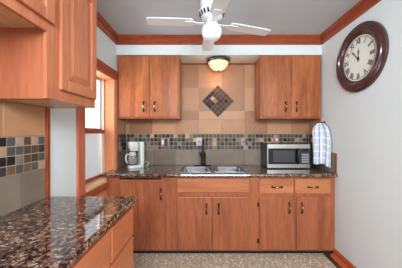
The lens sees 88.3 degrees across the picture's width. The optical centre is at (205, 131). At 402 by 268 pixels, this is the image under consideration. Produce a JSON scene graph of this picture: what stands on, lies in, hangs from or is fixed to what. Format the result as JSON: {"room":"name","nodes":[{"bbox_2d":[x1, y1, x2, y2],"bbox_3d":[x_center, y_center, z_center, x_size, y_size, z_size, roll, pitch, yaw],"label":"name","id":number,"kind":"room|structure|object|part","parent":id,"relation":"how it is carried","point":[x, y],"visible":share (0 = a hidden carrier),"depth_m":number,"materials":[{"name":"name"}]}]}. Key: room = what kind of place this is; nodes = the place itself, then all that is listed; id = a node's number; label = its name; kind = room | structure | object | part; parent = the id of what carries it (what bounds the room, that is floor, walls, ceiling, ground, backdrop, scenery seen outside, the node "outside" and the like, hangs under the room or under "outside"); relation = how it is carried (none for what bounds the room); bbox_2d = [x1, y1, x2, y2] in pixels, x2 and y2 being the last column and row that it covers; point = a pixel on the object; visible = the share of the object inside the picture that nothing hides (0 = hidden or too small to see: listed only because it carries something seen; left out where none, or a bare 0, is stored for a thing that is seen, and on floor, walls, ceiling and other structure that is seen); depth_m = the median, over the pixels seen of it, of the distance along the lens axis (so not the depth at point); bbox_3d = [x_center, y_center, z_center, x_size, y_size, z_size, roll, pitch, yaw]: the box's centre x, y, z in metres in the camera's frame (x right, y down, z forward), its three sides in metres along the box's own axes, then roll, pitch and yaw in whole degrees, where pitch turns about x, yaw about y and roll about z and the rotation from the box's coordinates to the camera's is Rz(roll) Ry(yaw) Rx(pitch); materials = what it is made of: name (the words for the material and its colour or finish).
{"room":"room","nodes":[
{"label":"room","id":0,"kind":"room"},
{"bbox_2d":[0,27,123,195],"bbox_3d":[-1.150,0.122,0.460,0.184,2.516,4.600,0,0,0],"label":"wall","id":1,"kind":"structure","parent":0,"point":[62,120],"depth_m":1.57,"materials":[{"name":"white paint"}]},
{"bbox_2d":[0,101,49,216],"bbox_3d":[-1.050,0.138,0.419,0.016,0.596,1.943,0,0,0],"label":"tile backsplash","id":2,"kind":"structure","parent":1,"relation":"attached to","point":[29,156],"depth_m":1.19,"materials":[{"name":"brown tile"}]},
{"bbox_3d":[-1.050,0.139,1.376,0.016,0.595,0.029,0,0,0],"label":"edge trim","id":3,"kind":"part","parent":2,"relation":"part of","materials":[{"name":"brown wood"}]},
{"bbox_2d":[0,0,54,98],"bbox_3d":[-0.889,-0.538,0.511,0.316,0.754,1.022,0,0,0],"label":"upper cabinet","id":4,"kind":"object","parent":1,"relation":"attached to","point":[26,26],"visible":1,"depth_m":0.99,"materials":[{"name":"brown wood"}]},
{"bbox_3d":[-0.900,-0.508,0.504,0.264,0.014,0.979,0,0,0],"label":"panel","id":5,"kind":"part","parent":4,"relation":"part of","materials":[{"name":"brown wood"}]},
{"bbox_3d":[-0.740,-0.708,0.763,0.018,0.370,0.495,0,0,0],"label":"door","id":6,"kind":"part","parent":4,"relation":"part of","materials":[{"name":"brown wood"}]},
{"bbox_2d":[0,0,96,107],"bbox_3d":[-0.889,-0.538,1.214,0.316,0.754,0.383,0,0,0],"label":"upper cabinet","id":7,"kind":"object","parent":1,"relation":"attached to","point":[75,27],"visible":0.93,"depth_m":1.18,"materials":[{"name":"brown wood"}]},
{"bbox_3d":[-0.900,-0.169,1.214,0.264,0.015,0.353,0,0,0],"label":"panel","id":8,"kind":"part","parent":7,"relation":"part of","materials":[{"name":"brown wood"}]},
{"bbox_3d":[-0.759,-0.538,1.214,0.018,0.754,0.383,0,0,0],"label":"frame","id":9,"kind":"part","parent":7,"relation":"part of","materials":[{"name":"brown wood"}]},
{"bbox_3d":[-0.740,-0.554,1.224,0.018,0.676,0.340,0,0,0],"label":"door","id":10,"kind":"part","parent":7,"relation":"part of","materials":[{"name":"brown wood"}]},
{"bbox_3d":[-0.741,-0.554,1.224,0.016,0.562,0.225,0,0,0],"label":"door panel","id":11,"kind":"part","parent":7,"relation":"part of","materials":[{"name":"brown wood"}]},
{"bbox_2d":[76,58,117,195],"bbox_3d":[-1.136,-0.032,2.065,0.212,1.352,0.782,0,0,0],"label":"window","id":12,"kind":"structure","parent":1,"relation":"in","point":[96,148],"depth_m":2.27,"materials":[{"name":"brown wood"}]},
{"bbox_3d":[-1.188,0.240,2.107,0.004,0.477,0.510,0,0,0],"label":"pane","id":13,"kind":"part","parent":12,"relation":"part of","materials":[{"name":"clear glass"}]},
{"bbox_3d":[-1.186,0.489,2.107,0.028,0.031,0.556,0,0,0],"label":"sash rail","id":14,"kind":"part","parent":12,"relation":"part of","materials":[{"name":"brown wood"}]},
{"bbox_3d":[-1.169,-0.005,2.107,0.012,0.040,0.556,0,0,0],"label":"meeting rail","id":15,"kind":"part","parent":12,"relation":"part of","materials":[{"name":"brown wood"}]},
{"bbox_3d":[-1.214,-0.300,2.107,0.022,0.609,0.556,0,0,0],"label":"sash","id":16,"kind":"part","parent":12,"relation":"part of","materials":[{"name":"beige paint"}]},
{"bbox_3d":[-1.187,0.240,2.107,0.022,0.523,0.556,0,0,0],"label":"sash","id":17,"kind":"part","parent":12,"relation":"part of","materials":[{"name":"beige paint"}]},
{"bbox_3d":[-1.046,-0.665,2.065,0.024,0.087,0.782,0,0,0],"label":"head casing","id":18,"kind":"part","parent":12,"relation":"part of","materials":[{"name":"brown wood"}]},
{"bbox_2d":[96,190,106,195],"bbox_3d":[-1.052,0.957,1.806,0.011,0.718,0.796,0,0,0],"label":"trim","id":19,"kind":"structure","parent":1,"relation":"attached to","point":[104,193],"depth_m":2.12,"materials":[{"name":"brown wood"}]},
{"bbox_2d":[97,11,117,43],"bbox_3d":[-1.037,-1.085,1.918,0.041,0.103,1.021,0,0,0],"label":"trim","id":20,"kind":"structure","parent":1,"relation":"attached to","point":[102,23],"depth_m":2.16,"materials":[{"name":"brown wood"}]},
{"bbox_2d":[118,119,125,167],"bbox_3d":[-1.053,0.138,2.604,0.008,0.596,0.292,0,0,0],"label":"tile backsplash","id":21,"kind":"structure","parent":1,"relation":"attached to","point":[121,123],"depth_m":2.59,"materials":[{"name":"brown tile"}]},
{"bbox_2d":[126,120,126,164],"bbox_3d":[0.138,0.122,2.815,2.760,2.516,0.110,0,0,0],"label":"wall","id":22,"kind":"structure","parent":0,"point":[126,120],"depth_m":2.76,"materials":[{"name":"white paint"}]},
{"bbox_2d":[117,55,181,119],"bbox_3d":[-0.680,-0.538,2.577,0.734,0.754,0.344,0,0,0],"label":"upper cabinet","id":23,"kind":"object","parent":22,"relation":"attached to","point":[149,86],"visible":1,"depth_m":2.44,"materials":[{"name":"brown wood"}]},
{"bbox_3d":[-0.844,-0.536,2.448,0.359,0.719,0.016,0,0,0],"label":"door","id":24,"kind":"part","parent":23,"relation":"part of","materials":[{"name":"brown wood"}]},
{"bbox_3d":[-0.491,-0.536,2.448,0.328,0.719,0.016,0,0,0],"label":"door","id":25,"kind":"part","parent":23,"relation":"part of","materials":[{"name":"brown wood"}]},
{"bbox_2d":[127,65,308,164],"bbox_3d":[0.161,-0.228,2.752,2.420,1.328,0.015,0,0,0],"label":"tile backsplash","id":26,"kind":"structure","parent":22,"relation":"attached to","point":[218,108],"depth_m":2.75,"materials":[{"name":"brown tile"}]},
{"bbox_2d":[161,138,168,146],"bbox_3d":[-0.538,0.138,2.727,0.106,0.110,0.047,0,0,0],"label":"wall outlet","id":27,"kind":"object","parent":26,"relation":"attached to","point":[164,141],"visible":1,"depth_m":2.75,"materials":[{"name":"grey plastic"}]},
{"bbox_2d":[196,138,201,145],"bbox_3d":[-0.085,0.129,2.743,0.081,0.110,0.017,0,0,0],"label":"switch plate","id":28,"kind":"object","parent":26,"relation":"attached to","point":[198,140],"visible":0.88,"depth_m":2.75,"materials":[{"name":"grey plastic"}]},
{"bbox_2d":[241,138,246,145],"bbox_3d":[0.506,0.129,2.743,0.081,0.110,0.017,0,0,0],"label":"switch plate","id":29,"kind":"object","parent":26,"relation":"attached to","point":[243,140],"visible":1,"depth_m":2.75,"materials":[{"name":"white plastic"}]},
{"bbox_2d":[273,135,277,142],"bbox_3d":[0.934,0.092,2.734,0.069,0.110,0.033,0,0,0],"label":"wall outlet","id":30,"kind":"object","parent":26,"relation":"attached to","point":[275,137],"visible":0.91,"depth_m":2.75,"materials":[{"name":"white plastic"}]},
{"bbox_2d":[182,63,254,64],"bbox_3d":[0.170,-0.904,2.750,0.964,0.020,0.020,0,0,0],"label":"trim","id":31,"kind":"structure","parent":22,"relation":"attached to","point":[182,63],"depth_m":2.74,"materials":[{"name":"brown wood"}]},
{"bbox_2d":[255,55,320,119],"bbox_3d":[1.011,-0.538,2.577,0.716,0.754,0.344,0,0,0],"label":"upper cabinet","id":32,"kind":"object","parent":22,"relation":"attached to","point":[287,87],"visible":1,"depth_m":2.44,"materials":[{"name":"brown wood"}]},
{"bbox_3d":[0.839,-0.536,2.448,0.343,0.719,0.016,0,0,0],"label":"door","id":33,"kind":"part","parent":32,"relation":"part of","materials":[{"name":"brown wood"}]},
{"bbox_3d":[1.192,-0.536,2.448,0.339,0.719,0.016,0,0,0],"label":"door","id":34,"kind":"part","parent":32,"relation":"part of","materials":[{"name":"brown wood"}]},
{"bbox_2d":[116,45,321,62],"bbox_3d":[0.161,-1.026,2.608,2.438,0.221,0.304,0,0,0],"label":"wall","id":35,"kind":"structure","parent":0,"point":[187,53],"depth_m":2.46,"materials":[{"name":"white paint"}]},
{"bbox_2d":[207,56,229,71],"bbox_3d":[0.162,-0.834,2.604,0.291,0.162,0.291,0,0,0],"label":"ceiling light","id":36,"kind":"object","parent":35,"relation":"attached to","point":[217,63],"visible":1,"depth_m":2.51,"materials":[{"name":"beige glass"}]},
{"bbox_3d":[0.162,-0.822,2.604,0.254,0.094,0.254,0,0,0],"label":"lamp shade","id":37,"kind":"part","parent":36,"relation":"part of","materials":[{"name":"beige glass"}]},
{"bbox_2d":[116,35,321,44],"bbox_3d":[0.161,-1.085,2.436,2.438,0.103,0.041,0,0,0],"label":"trim","id":38,"kind":"structure","parent":35,"relation":"attached to","point":[122,39],"depth_m":2.43,"materials":[{"name":"brown wood"}]},
{"bbox_2d":[97,0,359,34],"bbox_3d":[0.138,-1.164,0.529,2.760,0.055,4.738,0,0,0],"label":"ceiling","id":39,"kind":"structure","parent":0,"point":[126,17],"depth_m":2.00,"materials":[{"name":"grey paint"}]},
{"bbox_2d":[146,0,270,50],"bbox_3d":[0.060,-0.941,1.706,0.798,0.389,0.808,0,0,36],"label":"ceiling fan","id":40,"kind":"object","parent":39,"relation":"hanging from","point":[211,12],"visible":1,"depth_m":1.65,"materials":[{"name":"white metal"}]},
{"bbox_3d":[-0.283,-0.876,1.646,0.361,0.023,0.110,0,0,-8],"label":"blade","id":41,"kind":"part","parent":40,"relation":"part of","materials":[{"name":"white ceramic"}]},
{"bbox_3d":[0.027,-0.876,2.029,0.110,0.023,0.361,0,0,-4],"label":"blade","id":42,"kind":"part","parent":40,"relation":"part of","materials":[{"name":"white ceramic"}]},
{"bbox_3d":[0.051,-0.817,1.693,0.166,0.141,0.166,0,0,0],"label":"glass globe","id":43,"kind":"part","parent":40,"relation":"part of","materials":[{"name":"white glass"}]},
{"bbox_3d":[0.109,-0.876,1.361,0.110,0.023,0.361,0,0,-10],"label":"blade","id":44,"kind":"part","parent":40,"relation":"part of","materials":[{"name":"white wood"}]},
{"bbox_3d":[0.377,-0.876,1.774,0.361,0.023,0.110,0,0,-14],"label":"blade","id":45,"kind":"part","parent":40,"relation":"part of","materials":[{"name":"white wood"}]},
{"bbox_2d":[324,254,341,267],"bbox_3d":[0.138,1.371,0.529,2.760,0.110,4.738,0,0,0],"label":"floor","id":46,"kind":"structure","parent":0,"point":[328,256],"depth_m":2.10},
{"bbox_2d":[70,207,132,267],"bbox_3d":[-0.768,0.895,0.419,0.578,0.840,1.941,0,0,0],"label":"base cabinet","id":47,"kind":"object","parent":46,"relation":"on","point":[114,248],"visible":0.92,"depth_m":1.09,"materials":[{"name":"brown wood"}]},
{"bbox_2d":[0,196,136,267],"bbox_3d":[-0.760,0.455,0.416,0.594,0.037,1.973,0,0,0],"label":"countertop","id":48,"kind":"structure","parent":47,"relation":"on","point":[53,231],"depth_m":0.94,"materials":[{"name":"stone"}]},
{"bbox_3d":[-0.488,0.586,0.879,0.017,0.181,0.332,0,0,0],"label":"drawer","id":49,"kind":"part","parent":47,"relation":"part of","materials":[{"name":"brown wood"}]},
{"bbox_3d":[-0.488,0.807,1.222,0.017,0.225,0.313,0,0,0],"label":"drawer","id":50,"kind":"part","parent":47,"relation":"part of","materials":[{"name":"brown wood"}]},
{"bbox_3d":[-0.488,0.586,1.222,0.017,0.181,0.313,0,0,0],"label":"drawer","id":51,"kind":"part","parent":47,"relation":"part of","materials":[{"name":"brown wood"}]},
{"bbox_2d":[106,177,170,252],"bbox_3d":[-0.713,0.895,2.454,0.689,0.840,0.594,0,0,0],"label":"base cabinet","id":52,"kind":"object","parent":46,"relation":"on","point":[152,207],"visible":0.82,"depth_m":2.19,"materials":[{"name":"brown wood"}]},
{"bbox_3d":[-0.671,0.896,2.200,0.499,0.712,0.016,0,0,0],"label":"door","id":53,"kind":"part","parent":52,"relation":"part of","materials":[{"name":"brown wood"}]},
{"bbox_2d":[102,165,337,176],"bbox_3d":[0.142,0.455,2.457,2.474,0.037,0.603,0,0,0],"label":"countertop","id":54,"kind":"structure","parent":52,"relation":"on","point":[150,170],"depth_m":2.23,"materials":[{"name":"stone"}]},
{"bbox_2d":[125,141,148,167],"bbox_3d":[-0.855,0.278,2.577,0.283,0.317,0.125,0,0,-38],"label":"coffee maker","id":55,"kind":"object","parent":54,"relation":"on","point":[132,146],"visible":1,"depth_m":2.54,"materials":[{"name":"grey plastic"}]},
{"bbox_2d":[127,141,138,150],"bbox_3d":[-0.890,0.176,2.549,0.124,0.113,0.118,0,0,-38],"label":"basket","id":56,"kind":"object","parent":55,"relation":"on","point":[132,146],"depth_m":2.51,"materials":[{"name":"grey plastic"}]},
{"bbox_3d":[-0.816,0.263,2.607,0.064,0.284,0.118,0,0,-38],"label":"water tank","id":57,"kind":"part","parent":55,"relation":"part of","materials":[{"name":"grey plastic"}]},
{"bbox_2d":[195,139,211,165],"bbox_3d":[-0.028,0.259,2.602,0.221,0.356,0.207,0,0,0],"label":"kitchen faucet","id":58,"kind":"object","parent":54,"relation":"on","point":[202,154],"visible":0.97,"depth_m":2.65,"materials":[{"name":"brown metal"}]},
{"bbox_2d":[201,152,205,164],"bbox_3d":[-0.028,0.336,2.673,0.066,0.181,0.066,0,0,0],"label":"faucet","id":59,"kind":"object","parent":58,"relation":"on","point":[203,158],"depth_m":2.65,"materials":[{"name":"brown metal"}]},
{"bbox_2d":[178,166,246,171],"bbox_3d":[0.078,0.522,2.443,0.764,0.179,0.377,0,0,0],"label":"sink","id":60,"kind":"object","parent":54,"relation":"in","point":[183,168],"visible":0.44,"depth_m":2.61,"materials":[{"name":"silver metal"}]},
{"bbox_2d":[178,166,212,171],"bbox_3d":[-0.113,0.522,2.443,0.382,0.179,0.377,0,0,0],"label":"basin","id":61,"kind":"object","parent":60,"relation":"in","point":[183,168],"depth_m":2.61,"materials":[{"name":"silver metal"}]},
{"bbox_2d":[212,166,246,171],"bbox_3d":[0.270,0.522,2.443,0.381,0.179,0.377,0,0,0],"label":"basin","id":62,"kind":"object","parent":60,"relation":"in","point":[214,168],"depth_m":2.61,"materials":[{"name":"silver metal"}]},
{"bbox_2d":[261,143,309,167],"bbox_3d":[0.984,0.290,2.573,0.506,0.292,0.327,0,0,0],"label":"microwave oven","id":63,"kind":"object","parent":54,"relation":"on","point":[273,155],"visible":1,"depth_m":2.45,"materials":[{"name":"grey metal"}]},
{"bbox_3d":[0.920,0.285,2.456,0.377,0.282,0.018,0,0,0],"label":"door","id":64,"kind":"part","parent":63,"relation":"part of","materials":[{"name":"silver metal"}]},
{"bbox_3d":[1.173,0.403,2.456,0.128,0.046,0.018,0,0,0],"label":"panel trim","id":65,"kind":"part","parent":63,"relation":"part of","materials":[{"name":"silver metal"}]},
{"bbox_3d":[1.173,0.170,2.456,0.128,0.051,0.018,0,0,0],"label":"panel trim","id":66,"kind":"part","parent":63,"relation":"part of","materials":[{"name":"silver metal"}]},
{"bbox_3d":[1.173,0.287,2.456,0.128,0.184,0.018,0,0,0],"label":"control panel","id":67,"kind":"part","parent":63,"relation":"part of","materials":[{"name":"grey"}]},
{"bbox_2d":[171,177,251,252],"bbox_3d":[0.064,0.895,2.454,0.864,0.840,0.594,0,0,0],"label":"base cabinet","id":68,"kind":"object","parent":46,"relation":"on","point":[209,214],"visible":0.96,"depth_m":2.19,"materials":[{"name":"brown wood"}]},
{"bbox_3d":[-0.121,0.972,2.200,0.363,0.569,0.016,0,0,0],"label":"door","id":69,"kind":"part","parent":68,"relation":"part of","materials":[{"name":"brown wood"}]},
{"bbox_3d":[0.079,0.569,2.200,0.763,0.143,0.016,0,0,0],"label":"drawer","id":70,"kind":"part","parent":68,"relation":"part of","materials":[{"name":"brown wood"}]},
{"bbox_3d":[0.268,0.972,2.200,0.384,0.569,0.016,0,0,0],"label":"door","id":71,"kind":"part","parent":68,"relation":"part of","materials":[{"name":"brown wood"}]},
{"bbox_2d":[133,253,335,267],"bbox_3d":[0.115,1.310,0.837,2.291,0.011,2.778,0,0,0],"label":"rug","id":72,"kind":"object","parent":46,"relation":"on","point":[140,260],"visible":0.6,"depth_m":2.10,"materials":[{"name":"beige carpet"}]},
{"bbox_2d":[252,177,334,253],"bbox_3d":[0.938,0.895,2.454,0.882,0.840,0.594,0,0,0],"label":"base cabinet","id":73,"kind":"object","parent":46,"relation":"on","point":[290,214],"visible":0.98,"depth_m":2.19,"materials":[{"name":"brown wood"}]},
{"bbox_3d":[0.752,0.576,2.200,0.362,0.156,0.016,0,0,0],"label":"drawer","id":74,"kind":"part","parent":73,"relation":"part of","materials":[{"name":"brown wood"}]},
{"bbox_3d":[0.754,0.967,2.200,0.368,0.570,0.016,0,0,0],"label":"door","id":75,"kind":"part","parent":73,"relation":"part of","materials":[{"name":"brown wood"}]},
{"bbox_3d":[1.136,0.576,2.200,0.377,0.156,0.016,0,0,0],"label":"drawer","id":76,"kind":"part","parent":73,"relation":"part of","materials":[{"name":"brown wood"}]},
{"bbox_3d":[1.144,0.967,2.200,0.362,0.570,0.016,0,0,0],"label":"door","id":77,"kind":"part","parent":73,"relation":"part of","materials":[{"name":"brown wood"}]},
{"bbox_2d":[312,0,401,267],"bbox_3d":[1.435,0.122,0.460,0.110,2.516,4.600,0,0,0],"label":"wall","id":78,"kind":"structure","parent":0,"point":[365,126],"depth_m":1.73,"materials":[{"name":"white paint"}]},
{"bbox_2d":[309,119,336,173],"bbox_3d":[1.373,0.138,2.462,0.012,0.596,0.577,0,0,0],"label":"tile backsplash","id":79,"kind":"structure","parent":78,"relation":"attached to","point":[312,123],"depth_m":2.54,"materials":[{"name":"brown tile"}]},
{"bbox_3d":[1.373,0.330,2.315,0.012,0.212,0.283,0,0,0],"label":"edge trim","id":80,"kind":"part","parent":79,"relation":"part of","materials":[{"name":"brown wood"}]},
{"bbox_2d":[330,248,355,267],"bbox_3d":[1.351,1.278,0.183,0.057,0.075,4.047,0,0,0],"label":"baseboard","id":81,"kind":"structure","parent":78,"relation":"attached to","point":[337,256],"depth_m":2.06,"materials":[{"name":"brown wood"}]},
{"bbox_2d":[320,0,380,43],"bbox_3d":[1.359,-1.085,0.294,0.041,0.103,4.269,0,0,0],"label":"trim","id":82,"kind":"structure","parent":78,"relation":"attached to","point":[362,6],"depth_m":1.96,"materials":[{"name":"brown wood"}]},
{"bbox_2d":[336,21,388,92],"bbox_3d":[1.357,-0.658,1.854,0.046,0.598,0.598,0,0,0],"label":"wall clock","id":83,"kind":"object","parent":78,"relation":"attached to","point":[363,54],"visible":1,"depth_m":1.79,"materials":[{"name":"brown paint"}]},
{"bbox_3d":[1.349,-0.109,2.392,0.063,0.034,0.022,0,0,0],"label":"wall hook","id":84,"kind":"object","parent":78,"relation":"attached to","visible":0},
{"bbox_2d":[312,123,330,167],"bbox_3d":[1.322,0.145,2.363,0.048,0.498,0.244,0,0,-21],"label":"dish towel","id":85,"kind":"object","parent":84,"relation":"hanging from","point":[321,134],"visible":1,"depth_m":2.35,"materials":[{"name":"white fabric"}]}
]}

